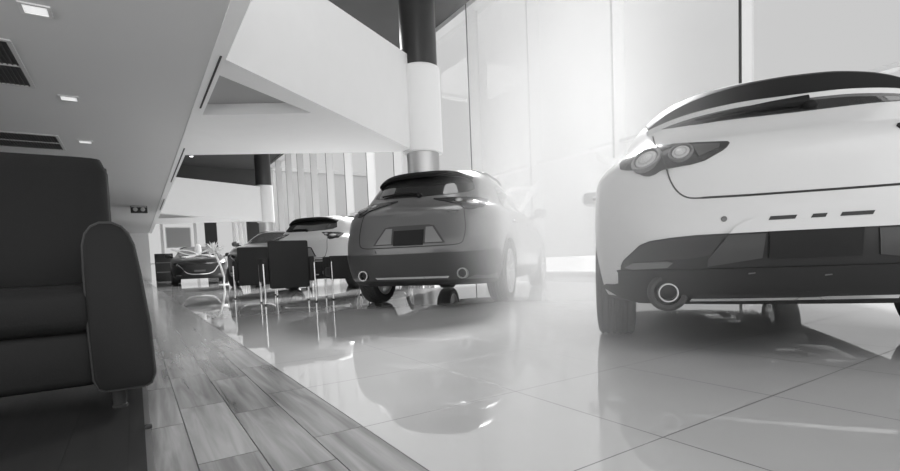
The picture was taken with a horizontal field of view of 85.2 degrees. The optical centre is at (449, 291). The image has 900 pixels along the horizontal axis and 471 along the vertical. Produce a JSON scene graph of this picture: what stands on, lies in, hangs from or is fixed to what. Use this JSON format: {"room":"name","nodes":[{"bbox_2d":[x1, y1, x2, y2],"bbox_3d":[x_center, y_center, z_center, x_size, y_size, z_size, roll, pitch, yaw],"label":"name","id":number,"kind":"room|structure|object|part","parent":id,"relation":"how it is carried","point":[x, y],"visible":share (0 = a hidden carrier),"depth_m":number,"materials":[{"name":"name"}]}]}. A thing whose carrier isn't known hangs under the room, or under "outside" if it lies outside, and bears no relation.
{"room":"car showroom","nodes":[
{"label":"car showroom","id":0,"kind":"room"},
{"bbox_2d":[0,0,229,232],"bbox_3d":[-11.019,-3.083,13.015,5.930,0.350,40.000,-5,4,-33],"label":"ceiling","id":1,"kind":"structure","parent":0,"point":[136,69],"depth_m":6.41,"materials":[{"name":"grey paint"}]},
{"bbox_2d":[0,38,35,88],"bbox_3d":[-5.506,-2.639,5.527,1.070,0.024,1.580,-5,4,-33],"label":"ceiling vent","id":2,"kind":"object","parent":1,"relation":"in","point":[13,72],"visible":1,"depth_m":5.86,"materials":[{"name":"grey metal"}]},
{"bbox_2d":[0,131,65,150],"bbox_3d":[-7.754,-2.771,8.972,1.020,0.024,1.250,-5,4,-33],"label":"ceiling vent","id":3,"kind":"object","parent":1,"relation":"in","point":[7,138],"visible":1,"depth_m":9.00,"materials":[{"name":"grey metal"}]},
{"bbox_2d":[16,0,53,18],"bbox_3d":[-3.890,-2.647,4.593,0.240,0.019,0.240,-5,4,-33],"label":"recessed light","id":4,"kind":"object","parent":1,"relation":"in","point":[27,8],"visible":1,"depth_m":4.58,"materials":[{"name":"white paint"}]},
{"bbox_2d":[22,4,48,15],"bbox_3d":[-3.890,-2.651,4.592,0.180,0.012,0.180,-5,4,-33],"label":"diffuser","id":5,"kind":"object","parent":4,"relation":"attached to","point":[28,9],"depth_m":4.60,"materials":[{"name":"white plastic"}]},
{"bbox_2d":[57,94,79,102],"bbox_3d":[-5.388,-2.737,6.920,0.240,0.019,0.240,-5,4,-33],"label":"recessed light","id":6,"kind":"object","parent":1,"relation":"in","point":[61,97],"visible":1,"depth_m":6.91,"materials":[{"name":"white paint"}]},
{"bbox_2d":[60,96,76,100],"bbox_3d":[-5.389,-2.741,6.920,0.180,0.012,0.180,-5,4,-33],"label":"diffuser","id":7,"kind":"object","parent":6,"relation":"attached to","point":[62,98],"depth_m":6.92,"materials":[{"name":"white"}]},
{"bbox_2d":[77,140,93,143],"bbox_3d":[-6.866,-2.826,9.214,0.240,0.019,0.240,-5,4,-33],"label":"recessed light","id":8,"kind":"object","parent":1,"relation":"in","point":[78,141],"visible":1,"depth_m":9.19,"materials":[{"name":"white paint"}]},
{"bbox_2d":[130,206,147,212],"bbox_3d":[-11.746,-3.113,18.485,0.540,0.256,0.260,-5,4,-33],"label":"emergency light","id":9,"kind":"object","parent":1,"relation":"attached to","point":[134,209],"visible":1,"depth_m":18.39,"materials":[{"name":"grey plastic"}]},
{"bbox_2d":[130,165,256,279],"bbox_3d":[-18.655,-4.558,31.961,13.700,7.450,0.200,-5,4,-33],"label":"wall","id":10,"kind":"structure","parent":0,"point":[227,175],"depth_m":32.82,"materials":[{"name":"grey paint"}]},
{"bbox_2d":[159,224,164,253],"bbox_3d":[-18.642,-2.916,31.765,0.180,4.200,0.250,-5,4,-33],"label":"trim","id":11,"kind":"structure","parent":10,"relation":"attached to","point":[160,225],"depth_m":31.63,"materials":[{"name":"white paint"}]},
{"bbox_2d":[165,227,191,247],"bbox_3d":[-17.913,-3.582,32.286,1.480,1.360,0.120,-5,4,-33],"label":"wall panel","id":12,"kind":"object","parent":10,"relation":"attached to","point":[176,237],"visible":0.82,"depth_m":32.22,"materials":[{"name":"white paint"}]},
{"bbox_2d":[193,223,197,244],"bbox_3d":[-17.005,-3.052,32.814,0.180,4.200,0.250,-5,4,-33],"label":"trim","id":13,"kind":"structure","parent":10,"relation":"attached to","point":[194,224],"depth_m":32.66,"materials":[{"name":"white paint"}]},
{"bbox_2d":[149,0,250,233],"bbox_3d":[-8.473,-3.560,14.637,0.160,0.922,40.000,-5,4,-33],"label":"trim","id":14,"kind":"structure","parent":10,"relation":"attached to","point":[236,11],"depth_m":6.37,"materials":[{"name":"paint"}]},
{"bbox_2d":[204,223,217,246],"bbox_3d":[-16.238,-2.873,33.416,0.750,3.700,0.120,-5,4,-33],"label":"door","id":15,"kind":"structure","parent":10,"relation":"in","point":[210,229],"depth_m":33.28,"materials":[{"name":"grey"}]},
{"bbox_2d":[232,222,235,247],"bbox_3d":[-14.989,-3.221,34.106,0.180,4.200,0.250,-5,4,-33],"label":"trim","id":16,"kind":"structure","parent":10,"relation":"attached to","point":[233,223],"depth_m":33.94,"materials":[{"name":"white paint"}]},
{"bbox_2d":[237,222,241,244],"bbox_3d":[-14.695,-3.245,34.294,0.180,4.200,0.250,-5,4,-33],"label":"trim","id":17,"kind":"structure","parent":10,"relation":"attached to","point":[238,223],"depth_m":34.14,"materials":[{"name":"white paint"}]},
{"bbox_2d":[242,222,245,244],"bbox_3d":[-14.443,-3.266,34.455,0.180,4.200,0.250,-5,4,-33],"label":"trim","id":18,"kind":"structure","parent":10,"relation":"attached to","point":[243,223],"depth_m":34.30,"materials":[{"name":"white paint"}]},
{"bbox_2d":[246,222,258,242],"bbox_3d":[-13.828,-3.097,34.929,1.100,3.750,0.170,-5,4,-33],"label":"door","id":19,"kind":"structure","parent":10,"relation":"in","point":[252,228],"depth_m":34.65,"materials":[{"name":"grey"}]},
{"bbox_2d":[270,0,496,168],"bbox_3d":[-2.471,-8.014,18.329,0.500,0.140,40.000,-5,4,-33],"label":"trim","id":20,"kind":"structure","parent":10,"relation":"attached to","point":[457,20],"depth_m":14.14,"materials":[{"name":"white metal"}]},
{"bbox_2d":[156,177,261,223],"bbox_3d":[-11.871,-4.551,24.495,4.880,1.850,5.670,-5,4,-33],"label":"bulkhead","id":21,"kind":"object","parent":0,"point":[188,200],"visible":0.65,"depth_m":23.60,"materials":[{"name":"white paint"}]},
{"bbox_2d":[254,154,274,232],"bbox_3d":[-10.144,-4.582,26.849,0.920,7.460,0.920,-3,4,-12],"label":"pillar","id":22,"kind":"structure","parent":0,"point":[261,161],"depth_m":26.45,"materials":[{"name":"white paint"}]},
{"bbox_2d":[270,168,275,230],"bbox_3d":[-11.613,-4.910,32.867,0.366,7.450,2.425,-5,4,-33],"label":"window","id":23,"kind":"structure","parent":0,"point":[274,224],"depth_m":33.81,"materials":[{"name":"clear glass"}]},
{"bbox_2d":[275,161,284,230],"bbox_3d":[-10.315,-4.832,30.850,0.366,7.450,2.425,-5,4,-33],"label":"window","id":24,"kind":"structure","parent":0,"point":[277,163],"depth_m":31.74,"materials":[{"name":"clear glass"}]},
{"bbox_2d":[285,154,294,226],"bbox_3d":[-9.016,-4.753,28.833,0.366,7.450,2.425,-5,4,-33],"label":"window","id":25,"kind":"structure","parent":0,"point":[288,163],"depth_m":29.70,"materials":[{"name":"clear glass"}]},
{"bbox_2d":[296,153,306,217],"bbox_3d":[-7.717,-4.675,26.817,0.366,7.450,2.425,-5,4,-33],"label":"window","id":26,"kind":"structure","parent":0,"point":[299,156],"depth_m":27.70,"materials":[{"name":"clear glass"}]},
{"bbox_2d":[309,153,319,216],"bbox_3d":[-6.419,-4.597,24.800,0.366,7.450,2.425,-5,4,-33],"label":"window","id":27,"kind":"structure","parent":0,"point":[313,156],"depth_m":25.71,"materials":[{"name":"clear glass"}]},
{"bbox_2d":[181,0,469,169],"bbox_3d":[-7.992,-7.746,14.903,13.700,0.250,40.200,-5,4,-33],"label":"ceiling","id":28,"kind":"structure","parent":0,"point":[381,16],"depth_m":14.11,"materials":[{"name":"grey paint"}]},
{"bbox_2d":[185,0,409,154],"bbox_3d":[-2.364,-4.083,9.393,4.530,2.100,5.670,-5,4,-33],"label":"bulkhead","id":29,"kind":"object","parent":28,"relation":"attached to","point":[296,76],"visible":0.68,"depth_m":8.24,"materials":[{"name":"white paint"}]},
{"bbox_2d":[325,153,346,215],"bbox_3d":[-5.120,-4.519,22.783,0.366,7.450,2.425,-5,4,-33],"label":"window","id":30,"kind":"structure","parent":0,"point":[328,156],"depth_m":23.71,"materials":[{"name":"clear glass"}]},
{"bbox_2d":[343,153,357,217],"bbox_3d":[-3.821,-4.441,20.766,0.366,7.450,2.425,-5,4,-33],"label":"window","id":31,"kind":"structure","parent":0,"point":[348,170],"depth_m":21.72,"materials":[{"name":"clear glass"}]},
{"bbox_2d":[366,152,376,205],"bbox_3d":[-2.523,-4.363,18.750,0.366,7.450,2.425,-5,4,-33],"label":"window","id":32,"kind":"structure","parent":0,"point":[370,156],"depth_m":19.70,"materials":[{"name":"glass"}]},
{"bbox_2d":[393,152,402,175],"bbox_3d":[-1.224,-4.285,16.733,0.366,7.450,2.425,-5,4,-33],"label":"window","id":33,"kind":"structure","parent":0,"point":[397,156],"depth_m":17.68,"materials":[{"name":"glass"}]},
{"bbox_2d":[398,0,442,172],"bbox_3d":[-0.655,-3.954,11.230,0.920,7.460,0.920,-3,4,-12],"label":"pillar","id":34,"kind":"structure","parent":0,"point":[417,31],"depth_m":10.81,"materials":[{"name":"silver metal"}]},
{"bbox_2d":[465,4,529,275],"bbox_3d":[1.373,-4.129,12.699,0.366,7.450,2.425,-5,4,-33],"label":"window","id":35,"kind":"structure","parent":0,"point":[471,15],"depth_m":13.56,"materials":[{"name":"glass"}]},
{"bbox_2d":[143,276,899,470],"bbox_3d":[-5.643,-0.256,16.587,8.392,0.200,40.000,-5,4,-33],"label":"floor","id":36,"kind":"structure","parent":0,"point":[457,378],"depth_m":1.92,"materials":[{"name":"tile"}]},
{"bbox_2d":[0,384,147,470],"bbox_3d":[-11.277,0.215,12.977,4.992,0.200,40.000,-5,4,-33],"label":"rug","id":37,"kind":"object","parent":36,"relation":"on","point":[75,428],"depth_m":1.55,"materials":[{"name":"black fabric"}]},
{"bbox_2d":[0,152,156,407],"bbox_3d":[-1.777,-0.071,1.891,1.025,1.030,0.905,-5,4,-33],"label":"sofa","id":38,"kind":"object","parent":37,"relation":"on","point":[74,311],"visible":1,"depth_m":1.75,"materials":[{"name":"black leather"}]},
{"bbox_2d":[0,283,87,339],"bbox_3d":[-1.702,0.073,1.793,0.690,0.170,0.650,-5,4,-33],"label":"seat cushion","id":39,"kind":"object","parent":38,"relation":"on","point":[28,311],"depth_m":1.64,"materials":[{"name":"black leather"}]},
{"bbox_3d":[-1.916,-0.219,2.089,0.790,0.750,0.411,-5,4,-33],"label":"backrest","id":40,"kind":"part","parent":38,"relation":"part of","materials":[{"name":"black leather"}]},
{"bbox_3d":[-1.409,0.039,2.099,0.193,0.603,0.850,-5,4,-33],"label":"armrest","id":41,"kind":"part","parent":38,"relation":"part of","materials":[{"name":"black leather"}]},
{"bbox_3d":[-1.234,0.377,1.826,0.056,0.100,0.056,-5,4,-33],"label":"leg","id":42,"kind":"part","parent":38,"relation":"part of","materials":[{"name":"grey"}]},
{"bbox_2d":[142,386,154,470],"bbox_3d":[-9.174,0.039,14.324,0.016,0.201,40.000,-5,4,-33],"label":"trim","id":43,"kind":"structure","parent":37,"relation":"attached to","point":[149,446],"depth_m":1.47,"materials":[{"name":"wood"}]},
{"bbox_2d":[145,424,151,428],"bbox_3d":[-0.958,0.427,1.555,0.020,0.012,0.022,-5,4,-33],"label":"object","id":44,"kind":"object","parent":43,"relation":"on","point":[147,426],"visible":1,"depth_m":1.55,"materials":[{"name":"grey"}]},
{"bbox_2d":[154,253,172,280],"bbox_3d":[-15.214,-1.307,26.084,0.840,1.450,0.512,-5,4,-33],"label":"cabinet","id":45,"kind":"object","parent":36,"relation":"on","point":[162,264],"visible":0.65,"depth_m":25.83,"materials":[{"name":"grey"}]},
{"bbox_2d":[164,247,228,285],"bbox_3d":[-9.470,-1.041,18.481,2.210,1.436,4.457,-4,4,-27],"label":"hatchback","id":46,"kind":"object","parent":36,"relation":"on","point":[196,267],"visible":0.76,"depth_m":16.72,"materials":[{"name":"black paint"}]},
{"bbox_2d":[171,244,223,257],"bbox_3d":[-9.024,-1.468,17.548,1.705,0.519,1.063,-4,4,-27],"label":"ribbon bow","id":47,"kind":"object","parent":46,"relation":"on","point":[198,250],"visible":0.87,"depth_m":17.66,"materials":[{"name":"white fabric"}]},
{"bbox_2d":[178,264,218,274],"bbox_3d":[-8.505,-0.777,16.655,1.352,0.365,0.331,-5,4,-33],"label":"grille","id":48,"kind":"object","parent":46,"relation":"attached to","point":[183,269],"depth_m":16.51,"materials":[{"name":"grey plastic"}]},
{"bbox_2d":[203,241,227,284],"bbox_3d":[-7.534,-0.949,15.704,0.769,1.460,0.687,0,4,30],"label":"plant","id":49,"kind":"object","parent":36,"relation":"on","point":[212,247],"visible":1,"depth_m":15.70,"materials":[{"name":"white plant"}]},
{"bbox_3d":[-7.439,-0.783,15.767,0.318,1.114,0.060,-5,4,-33],"label":"stem","id":50,"kind":"part","parent":49,"relation":"part of","materials":[{"name":"white"}]},
{"bbox_2d":[232,247,278,298],"bbox_3d":[-3.325,-0.333,8.336,0.684,0.840,0.582,-4,4,-23],"label":"chair","id":51,"kind":"object","parent":36,"relation":"on","point":[245,271],"visible":0.61,"depth_m":8.04,"materials":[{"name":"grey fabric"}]},
{"bbox_3d":[-3.512,-0.151,7.969,0.025,0.540,0.025,-4,4,-23],"label":"leg","id":52,"kind":"part","parent":51,"relation":"part of","materials":[{"name":"silver metal"}]},
{"bbox_3d":[-3.606,-0.350,8.240,0.080,0.330,0.540,-4,4,-23],"label":"armrest","id":53,"kind":"part","parent":51,"relation":"part of","materials":[{"name":"grey fabric"}]},
{"bbox_3d":[-3.240,-0.428,8.116,0.510,0.630,0.075,-4,4,-23],"label":"backrest","id":54,"kind":"part","parent":51,"relation":"part of","materials":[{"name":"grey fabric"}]},
{"bbox_2d":[227,231,285,286],"bbox_3d":[-5.250,-1.077,14.701,2.198,1.651,4.463,-2,4,-2],"label":"suv","id":55,"kind":"object","parent":36,"relation":"on","point":[261,239],"visible":0.23,"depth_m":13.93,"materials":[{"name":"grey paint"}]},
{"bbox_2d":[232,242,238,246],"bbox_3d":[-6.245,-1.389,14.244,0.210,0.145,0.130,-3,4,-8],"label":"mirror","id":56,"kind":"object","parent":55,"relation":"attached to","point":[235,244],"depth_m":14.20,"materials":[{"name":"grey paint"}]},
{"bbox_2d":[258,240,317,305],"bbox_3d":[-2.247,-0.274,6.739,0.684,0.840,0.582,-4,4,-27],"label":"chair","id":57,"kind":"object","parent":36,"relation":"on","point":[288,264],"visible":0.96,"depth_m":6.49,"materials":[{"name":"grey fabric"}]},
{"bbox_3d":[-2.648,-0.113,6.836,0.025,0.540,0.025,-4,4,-27],"label":"leg","id":58,"kind":"part","parent":57,"relation":"part of","materials":[{"name":"silver metal"}]},
{"bbox_3d":[-2.521,-0.290,6.623,0.080,0.330,0.540,-4,4,-27],"label":"armrest","id":59,"kind":"part","parent":57,"relation":"part of","materials":[{"name":"grey fabric"}]},
{"bbox_3d":[-2.407,-0.091,6.359,0.025,0.540,0.025,-4,4,-27],"label":"leg","id":60,"kind":"part","parent":57,"relation":"part of","materials":[{"name":"silver metal"}]},
{"bbox_3d":[-2.147,-0.369,6.525,0.510,0.630,0.075,-4,4,-27],"label":"backrest","id":61,"kind":"part","parent":57,"relation":"part of","materials":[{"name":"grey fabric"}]},
{"bbox_3d":[-1.995,-0.329,6.887,0.080,0.330,0.540,-4,4,-27],"label":"armrest","id":62,"kind":"part","parent":57,"relation":"part of","materials":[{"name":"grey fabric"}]},
{"bbox_3d":[-1.828,-0.135,6.649,0.025,0.540,0.025,-4,4,-27],"label":"leg","id":63,"kind":"part","parent":57,"relation":"part of","materials":[{"name":"silver metal"}]},
{"bbox_2d":[275,216,359,288],"bbox_3d":[-2.235,-0.934,11.595,2.226,1.522,4.504,-1,4,19],"label":"suv","id":64,"kind":"object","parent":36,"relation":"on","point":[326,236],"visible":0.42,"depth_m":9.65,"materials":[{"name":"grey paint"}]},
{"bbox_2d":[275,234,288,240],"bbox_3d":[-3.451,-1.080,9.966,0.269,0.166,0.437,-5,4,-33],"label":"tail lamp","id":65,"kind":"object","parent":64,"relation":"attached to","point":[284,236],"depth_m":9.83,"materials":[{"name":"grey"}]},
{"bbox_3d":[-2.675,-0.767,9.416,0.186,0.161,0.056,-1,4,19],"label":"plate","id":66,"kind":"part","parent":64,"relation":"part of","materials":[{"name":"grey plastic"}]},
{"bbox_2d":[322,232,343,238],"bbox_3d":[-2.276,-1.102,9.552,0.438,0.166,0.255,-3,4,-15],"label":"tail lamp","id":67,"kind":"object","parent":64,"relation":"attached to","point":[325,235],"depth_m":9.51,"materials":[{"name":"grey"}]},
{"bbox_2d":[322,255,361,299],"bbox_3d":[-1.553,-0.340,7.313,0.582,0.840,0.684,-4,4,-23],"label":"chair","id":68,"kind":"object","parent":36,"relation":"on","point":[334,267],"visible":0.44,"depth_m":6.96,"materials":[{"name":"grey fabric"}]},
{"bbox_3d":[-1.688,-0.387,7.574,0.540,0.330,0.080,-4,4,-23],"label":"armrest","id":69,"kind":"part","parent":68,"relation":"part of","materials":[{"name":"grey fabric"}]},
{"bbox_3d":[-1.580,-0.308,7.303,0.500,0.140,0.490,-4,4,-23],"label":"seat","id":70,"kind":"part","parent":68,"relation":"part of","materials":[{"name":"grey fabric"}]},
{"bbox_3d":[-1.661,-0.160,6.923,0.025,0.540,0.025,-4,4,-23],"label":"leg","id":71,"kind":"part","parent":68,"relation":"part of","materials":[{"name":"silver metal"}]},
{"bbox_3d":[-1.460,-0.360,7.031,0.540,0.330,0.080,-4,4,-23],"label":"armrest","id":72,"kind":"part","parent":68,"relation":"part of","materials":[{"name":"grey fabric"}]},
{"bbox_2d":[347,170,547,301],"bbox_3d":[0.276,-0.757,7.164,2.226,1.539,4.504,-1,4,19],"label":"crossover","id":73,"kind":"object","parent":36,"relation":"on","point":[443,228],"visible":1,"depth_m":5.21,"materials":[{"name":"grey paint"}]},
{"bbox_2d":[355,201,397,217],"bbox_3d":[-0.864,-0.905,5.462,0.599,0.167,0.287,1,5,45],"label":"tail lamp","id":74,"kind":"object","parent":73,"relation":"attached to","point":[377,209],"depth_m":5.36,"materials":[{"name":"grey"}]},
{"bbox_3d":[-0.699,-0.579,5.167,0.186,0.163,0.056,-1,4,19],"label":"plate","id":75,"kind":"part","parent":73,"relation":"part of","materials":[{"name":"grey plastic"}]},
{"bbox_3d":[-0.432,-0.560,5.072,0.336,0.160,0.060,-1,4,19],"label":"plate","id":76,"kind":"part","parent":73,"relation":"part of","materials":[{"name":"grey plastic"}]},
{"bbox_3d":[-0.164,-0.590,4.984,0.186,0.163,0.056,-1,4,19],"label":"plate","id":77,"kind":"part","parent":73,"relation":"part of","materials":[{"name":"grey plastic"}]},
{"bbox_2d":[433,197,487,208],"bbox_3d":[0.136,-0.924,5.121,0.599,0.167,0.287,-3,4,-7],"label":"tail lamp","id":78,"kind":"object","parent":73,"relation":"attached to","point":[441,202],"depth_m":5.08,"materials":[{"name":"grey"}]},
{"bbox_3d":[0.526,-1.428,6.182,0.042,0.073,0.906,-1,4,21],"label":"roof rail","id":79,"kind":"part","parent":73,"relation":"part of","materials":[{"name":"grey plastic"}]},
{"bbox_3d":[0.657,-0.427,5.581,0.080,0.453,0.901,-1,4,19],"label":"wheel arch trim","id":80,"kind":"part","parent":73,"relation":"part of","materials":[{"name":"grey plastic"}]},
{"bbox_2d":[505,179,544,211],"bbox_3d":[0.699,-1.397,8.437,1.900,0.772,1.058,-1,4,19],"label":"ribbon bow","id":81,"kind":"object","parent":73,"relation":"on","point":[540,182],"visible":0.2,"depth_m":7.91,"materials":[{"name":"white fabric"}]},
{"bbox_3d":[1.076,-0.308,6.855,0.074,0.131,1.735,-1,4,19],"label":"sill","id":82,"kind":"part","parent":73,"relation":"part of","materials":[{"name":"grey plastic"}]},
{"bbox_2d":[534,209,545,216],"bbox_3d":[1.306,-1.142,7.103,0.160,0.100,0.008,-1,4,19],"label":"mirror glass","id":83,"kind":"object","parent":73,"relation":"attached to","point":[538,212],"depth_m":7.10,"materials":[{"name":"grey"}]},
{"bbox_2d":[533,208,547,218],"bbox_3d":[1.326,-1.147,7.162,0.210,0.145,0.130,-1,4,19],"label":"mirror","id":84,"kind":"object","parent":73,"relation":"attached to","point":[541,213],"depth_m":7.11,"materials":[{"name":"grey paint"}]},
{"bbox_3d":[1.502,-0.627,8.094,0.106,0.453,0.905,-1,4,15],"label":"wheel arch trim","id":85,"kind":"part","parent":73,"relation":"part of","materials":[{"name":"grey plastic"}]},
{"bbox_2d":[582,71,899,333],"bbox_3d":[2.246,-0.566,4.030,2.198,1.405,4.492,-1,4,13],"label":"hatchback","id":86,"kind":"object","parent":36,"relation":"on","point":[785,189],"visible":1,"depth_m":2.12,"materials":[{"name":"white paint"}]},
{"bbox_2d":[582,191,596,206],"bbox_3d":[1.372,-0.891,4.690,0.210,0.145,0.130,-1,4,19],"label":"mirror","id":87,"kind":"object","parent":86,"relation":"attached to","point":[587,199],"depth_m":4.65,"materials":[{"name":"grey paint"}]},
{"bbox_2d":[584,193,595,203],"bbox_3d":[1.352,-0.887,4.632,0.160,0.100,0.008,-1,4,19],"label":"mirror glass","id":88,"kind":"object","parent":86,"relation":"attached to","point":[588,197],"depth_m":4.64,"materials":[{"name":"grey"}]},
{"bbox_2d":[619,141,729,176],"bbox_3d":[1.020,-0.632,2.331,0.219,0.175,0.516,-5,4,-33],"label":"tail lamp","id":89,"kind":"object","parent":86,"relation":"attached to","point":[667,158],"depth_m":2.24,"materials":[{"name":"grey plastic"}]},
{"bbox_2d":[525,0,612,276],"bbox_3d":[2.672,-4.051,10.682,0.366,7.450,2.425,-5,4,-33],"label":"window","id":90,"kind":"structure","parent":0,"point":[531,6],"depth_m":11.59,"materials":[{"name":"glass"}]},
{"bbox_3d":[2.917,-0.404,10.966,0.160,0.120,2.400,-5,4,-33],"label":"sill","id":91,"kind":"part","parent":90,"relation":"part of","materials":[{"name":"white metal"}]},
{"bbox_2d":[610,0,637,157],"bbox_3d":[3.971,-3.973,8.666,0.366,7.450,2.425,-5,4,-33],"label":"window","id":92,"kind":"structure","parent":0,"point":[617,29],"depth_m":9.62,"materials":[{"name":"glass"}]},
{"bbox_2d":[738,0,899,82],"bbox_3d":[5.269,-3.895,6.649,0.366,7.450,2.425,-5,4,-33],"label":"window","id":93,"kind":"structure","parent":0,"point":[745,7],"depth_m":7.59,"materials":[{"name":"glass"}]},
{"label":"outside","id":94,"kind":"structure","parent":0,"visible":0},
{"bbox_2d":[546,255,595,270],"bbox_3d":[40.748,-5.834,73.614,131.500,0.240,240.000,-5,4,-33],"label":"ground","id":95,"kind":"structure","parent":94,"point":[569,263],"depth_m":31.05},
{"bbox_2d":[235,167,367,244],"bbox_3d":[-25.850,-10.490,81.720,14.400,13.500,34.400,-5,4,-33],"label":"building","id":96,"kind":"structure","parent":95,"relation":"on","point":[359,178],"depth_m":66.89,"materials":[{"name":"grey"}]}
]}

